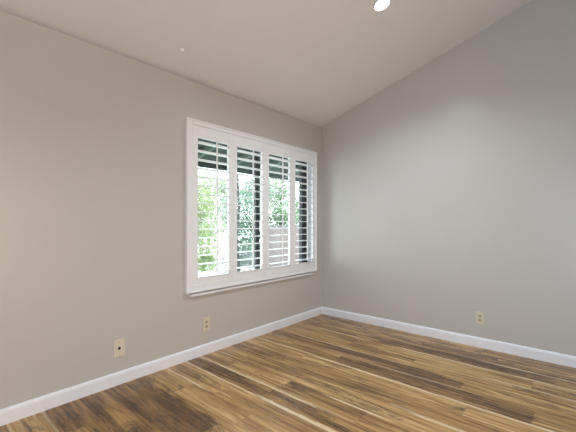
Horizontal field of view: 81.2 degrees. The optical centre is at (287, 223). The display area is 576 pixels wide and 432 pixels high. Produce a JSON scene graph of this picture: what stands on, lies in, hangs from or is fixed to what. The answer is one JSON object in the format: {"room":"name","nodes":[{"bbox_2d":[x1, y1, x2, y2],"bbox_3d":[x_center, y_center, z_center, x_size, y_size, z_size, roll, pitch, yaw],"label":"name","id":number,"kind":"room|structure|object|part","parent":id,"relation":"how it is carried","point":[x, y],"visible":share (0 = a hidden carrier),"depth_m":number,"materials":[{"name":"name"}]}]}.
{"room":"empty bedroom","nodes":[
{"label":"empty bedroom","id":0,"kind":"room"},
{"bbox_2d":[0,10,321,408],"bbox_3d":[-1.383,-0.027,2.402,0.150,2.434,5.700,0,0,41],"label":"wall","id":1,"kind":"structure","parent":0,"point":[92,137],"depth_m":2.35,"materials":[{"name":"beige paint"}]},
{"bbox_2d":[113,338,124,357],"bbox_3d":[-1.230,0.907,2.452,0.016,0.128,0.080,0,0,41],"label":"jack plate","id":2,"kind":"object","parent":1,"relation":"attached to","point":[118,345],"visible":1,"depth_m":2.45,"materials":[{"name":"beige plastic"}]},
{"bbox_2d":[0,307,321,425],"bbox_3d":[-1.321,1.124,2.348,0.015,0.092,5.400,0,0,41],"label":"baseboard","id":3,"kind":"structure","parent":1,"relation":"attached to","point":[25,409],"depth_m":2.51,"materials":[{"name":"white paint"}]},
{"bbox_2d":[203,317,209,331],"bbox_3d":[-0.735,0.902,3.026,0.009,0.120,0.076,0,0,41],"label":"wall outlet","id":4,"kind":"object","parent":1,"relation":"attached to","point":[206,321],"visible":1,"depth_m":3.03,"materials":[{"name":"beige plastic"}]},
{"bbox_2d":[198,138,298,181],"bbox_3d":[0.046,-0.997,5.069,1.170,0.455,8.500,0,0,41],"label":"roof eave","id":5,"kind":"object","parent":1,"relation":"attached to","point":[200,146],"visible":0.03,"depth_m":4.66,"materials":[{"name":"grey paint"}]},
{"bbox_2d":[185,117,316,293],"bbox_3d":[-0.254,-0.157,3.555,0.108,1.500,1.861,0,0,41],"label":"plantation shutter","id":6,"kind":"object","parent":1,"relation":"attached to","point":[195,129],"visible":1,"depth_m":3.29,"materials":[{"name":"white paint"}]},
{"bbox_3d":[-0.685,-0.157,3.075,0.030,1.406,0.442,0,0,41],"label":"panel","id":7,"kind":"part","parent":6,"relation":"part of","materials":[{"name":"white paint"}]},
{"bbox_3d":[-0.646,-0.170,3.041,0.026,1.220,0.012,0,0,41],"label":"tilt rod","id":8,"kind":"part","parent":6,"relation":"part of","materials":[{"name":"white paint"}]},
{"bbox_3d":[-0.393,-0.157,3.411,0.030,1.406,0.442,0,0,41],"label":"panel","id":9,"kind":"part","parent":6,"relation":"part of","materials":[{"name":"white paint"}]},
{"bbox_3d":[-0.354,-0.170,3.377,0.026,1.220,0.012,0,0,41],"label":"tilt rod","id":10,"kind":"part","parent":6,"relation":"part of","materials":[{"name":"white paint"}]},
{"bbox_3d":[-0.101,-0.157,3.747,0.030,1.406,0.442,0,0,41],"label":"panel","id":11,"kind":"part","parent":6,"relation":"part of","materials":[{"name":"white paint"}]},
{"bbox_3d":[-0.062,-0.170,3.713,0.026,1.220,0.012,0,0,41],"label":"tilt rod","id":12,"kind":"part","parent":6,"relation":"part of","materials":[{"name":"white paint"}]},
{"bbox_3d":[0.189,-0.157,4.081,0.030,1.406,0.442,0,0,41],"label":"panel","id":13,"kind":"part","parent":6,"relation":"part of","materials":[{"name":"white paint"}]},
{"bbox_3d":[0.229,-0.170,4.047,0.026,1.220,0.012,0,0,41],"label":"tilt rod","id":14,"kind":"part","parent":6,"relation":"part of","materials":[{"name":"white paint"}]},
{"bbox_2d":[190,272,312,296],"bbox_3d":[-0.263,0.618,3.559,0.024,0.023,1.753,0,0,41],"label":"trim","id":15,"kind":"structure","parent":1,"relation":"attached to","point":[305,274],"depth_m":3.37,"materials":[{"name":"white paint"}]},
{"bbox_2d":[254,151,310,268],"bbox_3d":[-0.317,-0.155,3.620,0.133,1.410,1.782,0,0,41],"label":"window","id":16,"kind":"structure","parent":1,"relation":"in","point":[302,230],"depth_m":4.23,"materials":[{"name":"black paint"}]},
{"bbox_3d":[-0.348,-0.155,3.647,0.050,1.410,1.782,0,0,41],"label":"frame","id":17,"kind":"part","parent":16,"relation":"part of","materials":[{"name":"brown metal"}]},
{"bbox_2d":[0,0,530,128],"bbox_3d":[0.070,-1.896,1.140,4.000,1.344,5.700,0,0,41],"label":"ceiling","id":18,"kind":"structure","parent":0,"point":[312,62],"depth_m":2.77,"materials":[{"name":"paint"}]},
{"bbox_2d":[373,0,390,11],"bbox_3d":[0.725,-1.694,2.591,0.136,0.045,0.130,0,0,-45],"label":"recessed light","id":19,"kind":"object","parent":18,"relation":"in","point":[380,5],"visible":1,"depth_m":2.59,"materials":[{"name":"white paint"}]},
{"bbox_2d":[0,314,575,431],"bbox_3d":[0.523,1.170,0.661,5.072,0.001,5.588,0,0,41],"label":"floor","id":20,"kind":"structure","parent":0,"point":[320,373],"depth_m":2.36,"materials":[{"name":"brown wood"}]},
{"bbox_2d":[322,0,575,355],"bbox_3d":[1.946,-0.644,3.185,3.850,3.668,0.150,0,0,41],"label":"wall","id":21,"kind":"structure","parent":0,"point":[449,191],"depth_m":3.26,"materials":[{"name":"beige paint"}]},
{"bbox_2d":[322,307,575,367],"bbox_3d":[1.836,1.124,3.172,3.700,0.092,0.015,0,0,41],"label":"baseboard","id":22,"kind":"structure","parent":21,"relation":"attached to","point":[523,351],"depth_m":3.27,"materials":[{"name":"white paint"}]},
{"bbox_2d":[475,311,483,324],"bbox_3d":[1.821,0.893,3.188,0.076,0.120,0.009,0,0,41],"label":"wall outlet","id":23,"kind":"object","parent":21,"relation":"attached to","point":[479,316],"visible":1,"depth_m":3.19,"materials":[{"name":"beige plastic"}]},
{"label":"outside","id":24,"kind":"structure","parent":0,"visible":0},
{"bbox_2d":[198,250,253,276],"bbox_3d":[-2.386,1.670,12.149,13.550,0.100,24.000,0,0,41],"label":"ground","id":25,"kind":"structure","parent":24,"point":[221,251],"depth_m":12.96,"materials":[{"name":"concrete"}]},
{"bbox_2d":[198,182,219,276],"bbox_3d":[-2.343,0.163,8.152,1.429,2.920,0.930,0,0,-23],"label":"leafy tree","id":26,"kind":"object","parent":25,"relation":"on","point":[201,216],"visible":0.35,"depth_m":8.16,"materials":[{"name":"green plant"}]},
{"bbox_2d":[198,167,241,252],"bbox_3d":[-3.521,-0.446,15.120,1.877,4.142,3.388,0,0,41],"label":"leafy tree","id":27,"kind":"object","parent":25,"relation":"on","point":[203,174],"visible":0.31,"depth_m":14.93,"materials":[{"name":"green plant"}]},
{"bbox_2d":[218,187,238,263],"bbox_3d":[-1.635,0.234,9.298,0.590,2.774,0.678,0,0,0],"label":"leafy tree","id":28,"kind":"object","parent":25,"relation":"on","point":[224,192],"visible":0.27,"depth_m":9.24,"materials":[{"name":"green leaves"},{"name":"bark"}]},
{"bbox_2d":[218,175,252,271],"bbox_3d":[-1.147,0.219,7.511,1.004,2.805,0.959,0,0,41],"label":"leafy tree","id":29,"kind":"object","parent":25,"relation":"on","point":[238,179],"visible":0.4,"depth_m":7.27,"materials":[{"name":"green plant"}]},
{"bbox_2d":[218,247,252,273],"bbox_3d":[-1.271,1.099,8.577,0.745,1.045,1.142,0,0,41],"label":"shrub","id":30,"kind":"object","parent":25,"relation":"on","point":[245,254],"visible":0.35,"depth_m":8.62,"materials":[{"name":"green plant"}]},
{"bbox_2d":[218,177,274,268],"bbox_3d":[-1.354,-0.001,10.964,1.684,3.252,2.059,0,0,41],"label":"leafy tree","id":31,"kind":"object","parent":25,"relation":"on","point":[247,217],"visible":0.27,"depth_m":10.68,"materials":[{"name":"green plant"}]},
{"bbox_2d":[250,178,298,224],"bbox_3d":[-0.321,-0.329,15.001,2.143,3.908,2.971,0,0,41],"label":"leafy tree","id":32,"kind":"object","parent":25,"relation":"on","point":[277,197],"visible":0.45,"depth_m":14.67,"materials":[{"name":"green plant"}]},
{"bbox_2d":[269,225,298,266],"bbox_3d":[1.443,0.835,14.750,0.140,1.570,7.090,0,0,41],"label":"wooden fence","id":33,"kind":"object","parent":25,"relation":"on","point":[271,231],"visible":0.12,"depth_m":12.66,"materials":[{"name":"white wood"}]}
]}

